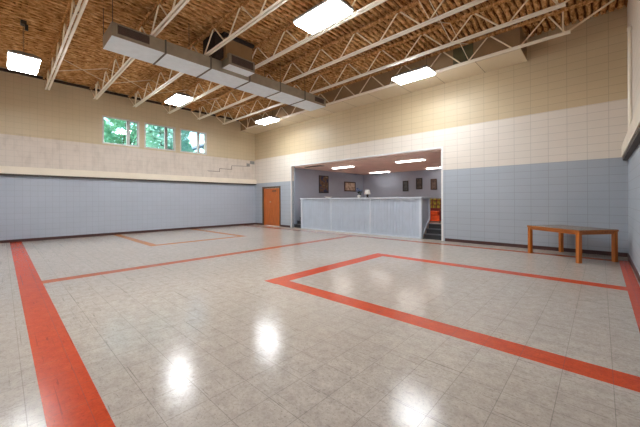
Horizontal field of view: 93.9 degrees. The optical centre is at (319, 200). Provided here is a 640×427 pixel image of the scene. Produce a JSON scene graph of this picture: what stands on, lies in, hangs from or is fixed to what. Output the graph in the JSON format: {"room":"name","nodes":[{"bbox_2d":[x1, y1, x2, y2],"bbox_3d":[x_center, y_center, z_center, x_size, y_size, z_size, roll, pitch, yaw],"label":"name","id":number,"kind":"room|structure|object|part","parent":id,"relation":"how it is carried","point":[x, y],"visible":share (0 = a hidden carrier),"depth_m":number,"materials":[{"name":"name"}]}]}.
{"room":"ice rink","nodes":[
{"label":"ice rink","id":0,"kind":"room"},
{"bbox_2d":[0,67,255,239],"bbox_3d":[-7.790,-1.674,14.092,0.312,6.300,11.450,0,0,43],"label":"wall","id":1,"kind":"structure","parent":0,"point":[59,127],"depth_m":12.42,"materials":[{"name":"paint"}]},
{"bbox_2d":[43,0,107,89],"bbox_3d":[-4.155,-4.272,6.328,15.620,0.595,1.439,0,0,43],"label":"joist","id":2,"kind":"object","parent":1,"relation":"attached to","point":[72,3],"visible":1,"depth_m":7.83,"materials":[{"name":"beige metal"}]},
{"bbox_3d":[-6.800,-4.257,7.916,0.557,0.562,0.038,0,0,43],"label":"web rod","id":3,"kind":"part","parent":2,"relation":"part of","materials":[{"name":"beige metal"}]},
{"bbox_3d":[-5.853,-4.262,7.026,0.557,0.562,0.038,0,0,43],"label":"web rod","id":4,"kind":"part","parent":2,"relation":"part of","materials":[{"name":"white metal"}]},
{"bbox_3d":[-7.696,-4.252,9.745,0.016,0.512,1.307,0,0,41],"label":"brace rod","id":5,"kind":"part","parent":2,"relation":"part of","materials":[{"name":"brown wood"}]},
{"bbox_2d":[0,68,240,121],"bbox_3d":[-7.751,-4.559,13.903,0.050,0.090,11.250,0,0,43],"label":"trim","id":6,"kind":"structure","parent":1,"relation":"attached to","point":[1,69],"depth_m":12.17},
{"bbox_2d":[102,115,139,146],"bbox_3d":[-8.662,-2.964,13.032,0.120,1.170,1.380,0,0,43],"label":"window","id":7,"kind":"structure","parent":1,"relation":"in","point":[103,116],"depth_m":13.17,"materials":[{"name":"metal"}]},
{"bbox_3d":[-8.354,-2.966,13.383,0.050,1.060,0.337,0,0,43],"label":"sash","id":8,"kind":"part","parent":7,"relation":"part of","materials":[{"name":"white"}]},
{"bbox_2d":[0,223,254,242],"bbox_3d":[-7.730,1.425,13.915,0.015,0.100,11.250,0,0,43],"label":"baseboard","id":9,"kind":"structure","parent":1,"relation":"attached to","point":[171,229],"depth_m":12.68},
{"bbox_2d":[0,166,256,184],"bbox_3d":[-7.702,-1.075,13.876,0.130,0.260,11.250,0,0,43],"label":"trim","id":10,"kind":"structure","parent":1,"relation":"attached to","point":[3,169],"depth_m":12.62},
{"bbox_2d":[89,0,189,99],"bbox_3d":[-3.217,-4.277,7.327,15.620,0.595,1.399,0,0,43],"label":"joist","id":11,"kind":"object","parent":1,"relation":"attached to","point":[175,10],"visible":0.81,"depth_m":7.82,"materials":[{"name":"beige metal"}]},
{"bbox_3d":[-3.954,-4.273,7.149,0.557,0.562,0.038,0,0,43],"label":"web rod","id":12,"kind":"part","parent":11,"relation":"part of","materials":[{"name":"white metal"}]},
{"bbox_2d":[144,122,175,150],"bbox_3d":[-7.584,-2.970,14.180,0.120,1.170,1.370,0,0,43],"label":"window","id":13,"kind":"structure","parent":1,"relation":"in","point":[145,123],"depth_m":14.32,"materials":[{"name":"metal"}]},
{"bbox_3d":[-7.278,-2.972,14.528,0.050,1.060,0.333,0,0,43],"label":"sash","id":14,"kind":"part","parent":13,"relation":"part of","materials":[{"name":"glass"}]},
{"bbox_2d":[180,128,206,154],"bbox_3d":[-6.496,-2.976,15.339,0.120,1.170,1.370,0,0,43],"label":"window","id":15,"kind":"structure","parent":1,"relation":"in","point":[197,132],"depth_m":15.49,"materials":[{"name":"metal"}]},
{"bbox_3d":[-6.190,-2.978,15.687,0.050,1.060,0.333,0,0,43],"label":"sash","id":16,"kind":"part","parent":15,"relation":"part of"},
{"bbox_2d":[128,0,287,106],"bbox_3d":[-2.286,-4.282,8.318,15.620,0.595,1.419,0,0,43],"label":"joist","id":17,"kind":"object","parent":1,"relation":"attached to","point":[243,3],"visible":0.86,"depth_m":7.79,"materials":[{"name":"beige metal"}]},
{"bbox_3d":[-3.030,-4.278,8.133,0.557,0.562,0.038,0,0,43],"label":"web rod","id":18,"kind":"part","parent":17,"relation":"part of","materials":[{"name":"beige metal"}]},
{"bbox_3d":[-2.082,-4.283,7.243,0.557,0.562,0.038,0,0,43],"label":"web rod","id":19,"kind":"part","parent":17,"relation":"part of","materials":[{"name":"white metal"}]},
{"bbox_3d":[-1.652,-4.285,6.840,0.557,0.562,0.038,0,0,43],"label":"web rod","id":20,"kind":"part","parent":17,"relation":"part of","materials":[{"name":"white metal"}]},
{"bbox_2d":[162,0,428,113],"bbox_3d":[-1.342,-4.287,9.324,15.620,0.595,1.439,0,0,43],"label":"joist","id":21,"kind":"object","parent":1,"relation":"attached to","point":[375,3],"visible":0.73,"depth_m":8.08,"materials":[{"name":"beige metal"}]},
{"bbox_3d":[-1.144,-4.288,8.242,0.557,0.562,0.038,0,0,43],"label":"web rod","id":22,"kind":"part","parent":21,"relation":"part of","materials":[{"name":"beige metal"}]},
{"bbox_2d":[191,0,486,119],"bbox_3d":[-0.411,-4.292,10.316,15.620,0.595,1.379,0,0,43],"label":"joist","id":23,"kind":"object","parent":1,"relation":"attached to","point":[437,18],"visible":0.88,"depth_m":8.13,"materials":[{"name":"beige metal"}]},
{"bbox_3d":[-0.193,-4.293,9.255,0.557,0.562,0.038,0,0,43],"label":"web rod","id":24,"kind":"part","parent":23,"relation":"part of","materials":[{"name":"beige metal"}]},
{"bbox_3d":[0.755,-4.299,8.365,0.557,0.562,0.038,0,0,43],"label":"web rod","id":25,"kind":"part","parent":23,"relation":"part of","materials":[{"name":"beige metal"}]},
{"bbox_3d":[1.185,-4.301,7.961,0.557,0.562,0.038,0,0,43],"label":"web rod","id":26,"kind":"part","parent":23,"relation":"part of","materials":[{"name":"beige metal"}]},
{"bbox_3d":[1.703,-4.304,7.475,0.557,0.562,0.038,0,0,43],"label":"web rod","id":27,"kind":"part","parent":23,"relation":"part of","materials":[{"name":"white metal"}]},
{"bbox_3d":[2.133,-4.306,7.072,0.557,0.562,0.038,0,0,43],"label":"web rod","id":28,"kind":"part","parent":23,"relation":"part of","materials":[{"name":"white metal"}]},
{"bbox_3d":[2.650,-4.309,6.585,0.557,0.562,0.038,0,0,43],"label":"web rod","id":29,"kind":"part","parent":23,"relation":"part of","materials":[{"name":"white metal"}]},
{"bbox_3d":[2.910,-4.311,7.220,0.056,0.512,1.247,0,0,43],"label":"brace rod","id":30,"kind":"part","parent":23,"relation":"part of","materials":[{"name":"white metal"}]},
{"bbox_2d":[215,0,568,124],"bbox_3d":[0.524,-4.297,11.311,15.620,0.595,1.449,0,0,43],"label":"joist","id":31,"kind":"object","parent":1,"relation":"attached to","point":[563,4],"visible":0.89,"depth_m":8.35,"materials":[{"name":"beige metal"}]},
{"bbox_3d":[2.613,-4.309,8.445,0.557,0.562,0.038,0,0,43],"label":"web rod","id":32,"kind":"part","parent":31,"relation":"part of","materials":[{"name":"beige metal"}]},
{"bbox_3d":[3.043,-4.311,8.041,0.557,0.562,0.038,0,0,43],"label":"web rod","id":33,"kind":"part","parent":31,"relation":"part of","materials":[{"name":"beige metal"}]},
{"bbox_3d":[3.561,-4.314,7.555,0.557,0.562,0.038,0,0,43],"label":"web rod","id":34,"kind":"part","parent":31,"relation":"part of","materials":[{"name":"beige metal"}]},
{"bbox_3d":[3.991,-4.316,7.151,0.557,0.562,0.038,0,0,43],"label":"web rod","id":35,"kind":"part","parent":31,"relation":"part of","materials":[{"name":"white metal"}]},
{"bbox_3d":[4.508,-4.319,6.665,0.557,0.562,0.038,0,0,43],"label":"web rod","id":36,"kind":"part","parent":31,"relation":"part of","materials":[{"name":"white metal"}]},
{"bbox_2d":[238,0,614,128],"bbox_3d":[1.031,-4.300,11.851,15.620,0.595,0.132,0,0,43],"label":"joist","id":37,"kind":"object","parent":1,"relation":"attached to","point":[563,10],"visible":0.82,"depth_m":8.63,"materials":[{"name":"beige metal"}]},
{"bbox_3d":[4.002,-4.317,9.062,0.557,0.562,0.038,0,0,43],"label":"web rod","id":38,"kind":"part","parent":37,"relation":"part of","materials":[{"name":"beige metal"}]},
{"bbox_3d":[4.519,-4.319,8.575,0.557,0.562,0.038,0,0,43],"label":"web rod","id":39,"kind":"part","parent":37,"relation":"part of","materials":[{"name":"beige metal"}]},
{"bbox_3d":[4.949,-4.322,8.172,0.557,0.562,0.038,0,0,43],"label":"web rod","id":40,"kind":"part","parent":37,"relation":"part of","materials":[{"name":"beige metal"}]},
{"bbox_3d":[5.467,-4.325,7.686,0.557,0.562,0.038,0,0,43],"label":"web rod","id":41,"kind":"part","parent":37,"relation":"part of","materials":[{"name":"beige metal"}]},
{"bbox_3d":[5.820,-4.327,7.354,0.353,0.554,0.038,0,0,43],"label":"web rod","id":42,"kind":"part","parent":37,"relation":"part of","materials":[{"name":"white metal"}]},
{"bbox_3d":[5.908,-4.327,7.271,0.035,0.535,0.035,0,0,-24],"label":"web rod","id":43,"kind":"part","parent":37,"relation":"part of","materials":[{"name":"white metal"}]},
{"bbox_2d":[0,0,627,118],"bbox_3d":[-2.062,-4.699,8.560,15.660,0.132,11.250,0,0,43],"label":"ceiling","id":44,"kind":"structure","parent":0,"point":[85,50],"depth_m":8.32,"materials":[{"name":"brown wood"}]},
{"bbox_2d":[7,19,40,74],"bbox_3d":[-7.601,-4.013,7.668,1.166,1.144,0.583,0,0,43],"label":"ceiling light","id":45,"kind":"object","parent":44,"relation":"hanging from","point":[17,60],"visible":1,"depth_m":7.54,"materials":[{"name":"white plastic"}]},
{"bbox_2d":[8,53,39,74],"bbox_3d":[-7.598,-3.488,7.668,1.119,0.079,0.536,0,0,43],"label":"diffuser","id":46,"kind":"object","parent":45,"relation":"attached to","point":[22,62],"depth_m":7.54,"materials":[{"name":"plastic"}]},
{"bbox_2d":[164,92,192,105],"bbox_3d":[-5.315,-4.151,11.213,1.166,0.894,0.583,0,0,43],"label":"ceiling light","id":47,"kind":"object","parent":44,"relation":"hanging from","point":[179,98],"visible":0.95,"depth_m":11.02,"materials":[{"name":"white plastic"}]},
{"bbox_2d":[103,0,325,110],"bbox_3d":[-2.354,-4.140,9.310,1.278,1.028,7.032,0,0,43],"label":"air duct","id":48,"kind":"object","parent":44,"relation":"hanging from","point":[231,65],"visible":0.99,"depth_m":8.36,"materials":[{"name":"metal"}]},
{"bbox_3d":[-4.283,-3.806,6.891,0.020,0.245,0.690,0,0,43],"label":"grille frame","id":49,"kind":"part","parent":48,"relation":"part of","materials":[{"name":"metal"}]},
{"bbox_2d":[118,25,149,43],"bbox_3d":[-4.284,-3.806,6.893,0.016,0.201,0.646,0,0,43],"label":"grille","id":50,"kind":"object","parent":48,"relation":"attached to","point":[125,32],"depth_m":6.88,"materials":[{"name":"brown metal"}]},
{"bbox_3d":[-2.209,-3.920,8.545,0.020,0.270,0.760,0,0,43],"label":"grille frame","id":51,"kind":"part","parent":48,"relation":"part of","materials":[{"name":"metal"}]},
{"bbox_2d":[232,55,252,69],"bbox_3d":[-2.211,-3.920,8.546,0.016,0.226,0.716,0,0,43],"label":"grille","id":52,"kind":"object","parent":48,"relation":"attached to","point":[238,62],"depth_m":8.53,"materials":[{"name":"metal"}]},
{"bbox_2d":[315,97,323,103],"bbox_3d":[-0.023,-3.817,11.430,0.016,0.176,0.516,0,0,43],"label":"grille","id":53,"kind":"object","parent":48,"relation":"attached to","point":[318,100],"depth_m":11.44,"materials":[{"name":"grey metal"}]},
{"bbox_2d":[255,101,279,124],"bbox_3d":[-2.515,-4.166,14.195,1.166,0.894,0.583,0,0,43],"label":"ceiling light","id":54,"kind":"object","parent":44,"relation":"hanging from","point":[268,119],"visible":1,"depth_m":13.98,"materials":[{"name":"white plastic"}]},
{"bbox_2d":[256,117,278,124],"bbox_3d":[-2.513,-3.766,14.195,1.119,0.079,0.536,0,0,43],"label":"diffuser","id":55,"kind":"object","parent":54,"relation":"attached to","point":[266,120],"depth_m":13.99,"materials":[{"name":"plastic"}]},
{"bbox_2d":[293,0,353,33],"bbox_3d":[0.050,-4.180,6.175,1.166,0.894,0.583,0,0,43],"label":"ceiling light","id":56,"kind":"object","parent":44,"relation":"hanging from","point":[325,13],"visible":1,"depth_m":6.06,"materials":[{"name":"white plastic"}]},
{"bbox_2d":[241,24,526,133],"bbox_3d":[0.706,-4.366,12.986,13.632,0.730,1.010,0,0,43],"label":"soffit","id":57,"kind":"structure","parent":44,"relation":"attached to","point":[515,37],"depth_m":10.21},
{"bbox_3d":[4.280,-4.406,8.957,0.560,0.510,0.030,0,0,43],"label":"access panel","id":58,"kind":"part","parent":57,"relation":"part of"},
{"bbox_2d":[391,43,435,84],"bbox_3d":[2.850,-4.196,9.156,1.166,0.894,0.583,0,0,43],"label":"ceiling light","id":59,"kind":"object","parent":44,"relation":"hanging from","point":[424,71],"visible":1,"depth_m":9.01,"materials":[{"name":"white plastic"}]},
{"bbox_2d":[392,68,434,84],"bbox_3d":[2.852,-3.795,9.156,1.119,0.079,0.536,0,0,43],"label":"diffuser","id":60,"kind":"object","parent":59,"relation":"attached to","point":[419,73],"depth_m":9.04,"materials":[{"name":"plastic"}]},
{"bbox_2d":[0,224,639,426],"bbox_3d":[-1.987,1.444,8.604,15.660,0.001,11.370,0,0,43],"label":"floor","id":61,"kind":"structure","parent":0,"point":[254,325],"depth_m":3.24,"materials":[{"name":"grey tile"}]},
{"bbox_2d":[527,225,618,262],"bbox_3d":[6.133,1.032,7.362,1.030,0.735,1.400,0,0,-8],"label":"wooden table","id":62,"kind":"object","parent":61,"relation":"on","point":[578,231],"visible":1,"depth_m":6.81,"materials":[{"name":"orange wood"}]},
{"bbox_3d":[5.584,1.057,7.943,0.078,0.690,0.078,0,0,-8],"label":"leg","id":63,"kind":"part","parent":62,"relation":"part of","materials":[{"name":"orange wood"}]},
{"bbox_3d":[5.670,0.742,7.299,0.044,0.060,1.222,0,0,-8],"label":"rail","id":64,"kind":"part","parent":62,"relation":"part of","materials":[{"name":"brown wood"}]},
{"bbox_3d":[6.505,1.052,8.069,0.078,0.690,0.078,0,0,-8],"label":"leg","id":65,"kind":"part","parent":62,"relation":"part of","materials":[{"name":"orange wood"}]},
{"bbox_3d":[5.760,1.056,6.655,0.078,0.690,0.078,0,0,-8],"label":"leg","id":66,"kind":"part","parent":62,"relation":"part of","materials":[{"name":"orange wood"}]},
{"bbox_3d":[6.219,0.739,6.718,0.852,0.060,0.044,0,0,-8],"label":"rail","id":67,"kind":"part","parent":62,"relation":"part of","materials":[{"name":"brown wood"}]},
{"bbox_3d":[6.681,1.051,6.782,0.078,0.690,0.078,0,0,-8],"label":"leg","id":68,"kind":"part","parent":62,"relation":"part of","materials":[{"name":"orange wood"}]},
{"bbox_2d":[294,166,362,223],"bbox_3d":[0.764,-0.201,18.255,0.150,3.260,6.280,0,0,43],"label":"wall","id":69,"kind":"structure","parent":0,"point":[306,181],"depth_m":17.18,"materials":[{"name":"paint"}]},
{"bbox_2d":[319,175,328,192],"bbox_3d":[0.225,-0.928,17.551,0.030,1.020,0.820,0,0,43],"label":"framed picture","id":70,"kind":"object","parent":69,"relation":"attached to","point":[323,180],"visible":1,"depth_m":17.53},
{"bbox_2d":[344,181,355,191],"bbox_3d":[1.950,-0.878,19.388,0.030,0.620,1.160,0,0,43],"label":"framed picture","id":71,"kind":"object","parent":69,"relation":"attached to","point":[348,186],"visible":1,"depth_m":19.40},
{"bbox_2d":[295,149,440,174],"bbox_3d":[4.415,-1.811,14.819,9.890,0.120,6.280,0,0,43],"label":"ceiling","id":72,"kind":"structure","parent":0,"point":[363,166],"depth_m":14.57,"materials":[{"name":"paint"}]},
{"bbox_2d":[332,166,353,168],"bbox_3d":[1.196,-1.712,15.634,1.320,0.055,0.260,0,0,43],"label":"strip light","id":73,"kind":"object","parent":72,"relation":"attached to","point":[344,166],"visible":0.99,"depth_m":15.46,"materials":[{"name":"white plastic"}]},
{"bbox_2d":[396,159,425,162],"bbox_3d":[3.961,-1.727,13.174,1.320,0.055,0.260,0,0,43],"label":"strip light","id":74,"kind":"object","parent":72,"relation":"attached to","point":[415,159],"visible":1,"depth_m":13.11,"materials":[{"name":"white plastic"}]},
{"bbox_2d":[363,169,440,198],"bbox_3d":[6.624,-0.233,17.162,10.190,3.260,0.150,0,0,43],"label":"wall","id":75,"kind":"structure","parent":0,"point":[382,184],"depth_m":18.54,"materials":[{"name":"paint"}]},
{"bbox_2d":[403,181,407,190],"bbox_3d":[5.242,-0.866,18.331,0.360,0.640,0.030,0,0,43],"label":"framed picture","id":76,"kind":"object","parent":75,"relation":"attached to","point":[405,183],"visible":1,"depth_m":18.33},
{"bbox_2d":[416,178,421,188],"bbox_3d":[5.883,-0.979,17.728,0.380,0.660,0.030,0,0,43],"label":"framed picture","id":77,"kind":"object","parent":75,"relation":"attached to","point":[418,180],"visible":1,"depth_m":17.73},
{"bbox_2d":[431,179,436,189],"bbox_3d":[6.518,-0.913,17.133,0.360,0.620,0.030,0,0,43],"label":"framed picture","id":78,"kind":"object","parent":75,"relation":"attached to","point":[433,181],"visible":1,"depth_m":17.11},
{"bbox_2d":[423,221,440,235],"bbox_3d":[4.623,1.143,15.023,9.890,0.530,5.720,0,0,43],"label":"floor","id":79,"kind":"structure","parent":0,"point":[429,221],"depth_m":11.76,"materials":[{"name":"carpet"}]},
{"bbox_2d":[294,217,300,227],"bbox_3d":[-0.929,1.173,15.867,0.620,0.530,0.650,0,0,43],"label":"stairs","id":80,"kind":"structure","parent":79,"relation":"attached to","point":[298,225],"depth_m":15.79,"materials":[{"name":"grey"}]},
{"bbox_2d":[424,223,440,239],"bbox_3d":[4.272,1.145,10.983,0.670,0.530,0.650,0,0,43],"label":"stairs","id":81,"kind":"structure","parent":79,"relation":"attached to","point":[434,230],"depth_m":10.94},
{"bbox_2d":[430,198,440,222],"bbox_3d":[4.602,0.401,12.047,0.900,0.953,0.880,0,0,43],"label":"vending machine","id":82,"kind":"object","parent":79,"relation":"on","point":[435,203],"visible":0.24,"depth_m":12.11,"materials":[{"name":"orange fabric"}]},
{"bbox_2d":[430,211,438,214],"bbox_3d":[4.521,0.508,11.960,0.600,0.140,0.640,0,0,43],"label":"seat cushion","id":83,"kind":"object","parent":82,"relation":"on","point":[431,212],"depth_m":11.62,"materials":[{"name":"orange fabric"}]},
{"bbox_3d":[4.577,0.698,12.018,0.720,0.240,0.720,0,0,43],"label":"seat","id":84,"kind":"part","parent":82,"relation":"part of","materials":[{"name":"orange fabric"}]},
{"bbox_3d":[4.824,0.266,12.284,0.680,0.684,0.230,0,0,43],"label":"backrest","id":85,"kind":"part","parent":82,"relation":"part of","materials":[{"name":"yellow fabric"}]},
{"bbox_2d":[430,208,440,210],"bbox_3d":[4.708,0.377,12.160,0.580,0.120,0.070,0,0,43],"label":"cushion","id":86,"kind":"object","parent":82,"relation":"on","point":[431,209],"depth_m":12.15,"materials":[{"name":"red fabric"}]},
{"bbox_2d":[255,5,627,252],"bbox_3d":[2.065,-1.228,12.934,15.660,7.300,0.790,0,0,43],"label":"wall","id":87,"kind":"structure","parent":0,"point":[539,140],"depth_m":9.08,"materials":[{"name":"beige paint"}]},
{"bbox_2d":[262,186,280,226],"bbox_3d":[-2.737,0.338,16.985,1.660,2.220,0.170,0,0,43],"label":"door","id":88,"kind":"structure","parent":87,"relation":"in","point":[271,197],"depth_m":16.99,"materials":[{"name":"orange wood"}]},
{"bbox_3d":[-0.900,0.698,15.331,0.100,1.480,0.130,0,0,43],"label":"post","id":89,"kind":"part","parent":87,"relation":"part of","materials":[{"name":"white paint"}]},
{"bbox_3d":[-0.168,0.669,14.649,1.900,1.410,0.080,0,0,43],"label":"board panel","id":90,"kind":"part","parent":87,"relation":"part of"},
{"bbox_3d":[1.333,0.661,13.239,2.100,1.410,0.080,0,0,43],"label":"board panel","id":91,"kind":"part","parent":87,"relation":"part of","materials":[{"name":"white wood"}]},
{"bbox_2d":[356,188,361,197],"bbox_3d":[1.675,-0.318,12.913,0.437,0.424,0.245,0,0,43],"label":"flower pot","id":92,"kind":"object","parent":87,"relation":"on","point":[357,190],"visible":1,"depth_m":12.88,"materials":[{"name":"white ceramic"}]},
{"bbox_3d":[1.412,1.395,13.166,6.230,0.060,0.105,0,0,43],"label":"rail","id":93,"kind":"part","parent":87,"relation":"part of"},
{"bbox_2d":[291,146,442,240],"bbox_3d":[1.377,-0.210,13.097,7.965,3.270,0.062,0,0,43],"label":"trim","id":94,"kind":"structure","parent":87,"relation":"attached to","point":[441,148],"depth_m":11.18,"materials":[{"name":"white paint"}]},
{"bbox_2d":[364,190,370,197],"bbox_3d":[2.005,-0.273,12.645,0.284,0.330,0.284,0,0,43],"label":"table lamp","id":95,"kind":"object","parent":87,"relation":"on","point":[367,192],"visible":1,"depth_m":12.57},
{"bbox_3d":[2.911,0.652,11.757,2.110,1.410,0.080,0,0,43],"label":"board panel","id":96,"kind":"part","parent":87,"relation":"part of","materials":[{"name":"white wood"}]},
{"bbox_3d":[3.714,0.673,10.997,0.100,1.480,0.130,0,0,43],"label":"post","id":97,"kind":"part","parent":87,"relation":"part of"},
{"bbox_3d":[3.953,0.576,11.238,0.040,1.270,0.550,0,0,43],"label":"return panel","id":98,"kind":"part","parent":87,"relation":"part of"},
{"bbox_2d":[255,223,627,256],"bbox_3d":[1.817,1.373,12.655,15.630,0.100,0.015,0,0,43],"label":"baseboard","id":99,"kind":"structure","parent":87,"relation":"attached to","point":[608,253],"depth_m":8.69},
{"bbox_2d":[627,0,639,274],"bbox_3d":[3.804,-1.738,3.204,0.200,6.300,11.450,0,0,43],"label":"wall","id":100,"kind":"structure","parent":0,"point":[633,6],"depth_m":5.79,"materials":[{"name":"grey paint"}]},
{"bbox_2d":[627,26,631,128],"bbox_3d":[6.457,-2.462,6.231,0.080,2.280,0.080,0,0,43],"label":"pipe","id":101,"kind":"object","parent":100,"relation":"attached to","point":[629,29],"visible":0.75,"depth_m":6.21,"materials":[{"name":"beige metal"}]},
{"bbox_2d":[621,101,639,159],"bbox_3d":[3.625,-1.167,3.237,0.110,0.280,11.250,0,0,43],"label":"trim","id":102,"kind":"structure","parent":100,"relation":"attached to","point":[635,123],"depth_m":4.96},
{"bbox_2d":[628,253,639,282],"bbox_3d":[3.674,1.363,3.205,0.015,0.100,11.250,0,0,43],"label":"baseboard","id":103,"kind":"structure","parent":100,"relation":"attached to","point":[629,257],"depth_m":5.80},
{"label":"outside","id":104,"kind":"structure","parent":0,"visible":0},
{"bbox_3d":[-27.580,1.835,36.845,59.680,0.200,85.000,0,0,43],"label":"ground","id":105,"kind":"structure","parent":104,"visible":0},
{"bbox_2d":[104,118,136,144],"bbox_3d":[-15.879,-3.130,23.706,2.670,9.601,4.641,0,0,43],"label":"tree","id":106,"kind":"object","parent":105,"relation":"on","point":[109,137],"visible":0.32,"depth_m":23.43,"materials":[{"name":"green plant"}]},
{"bbox_2d":[146,124,193,151],"bbox_3d":[-11.701,-2.531,22.870,3.564,8.358,4.127,0,0,43],"label":"tree","id":107,"kind":"object","parent":105,"relation":"on","point":[154,135],"visible":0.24,"depth_m":21.77,"materials":[{"name":"green plant"}]},
{"bbox_2d":[192,143,203,150],"bbox_3d":[-11.782,-2.352,32.276,5.600,8.000,8.800,0,0,43],"label":"house","id":108,"kind":"structure","parent":105,"relation":"on","point":[201,145],"depth_m":28.80,"materials":[{"name":"white"}]}
]}

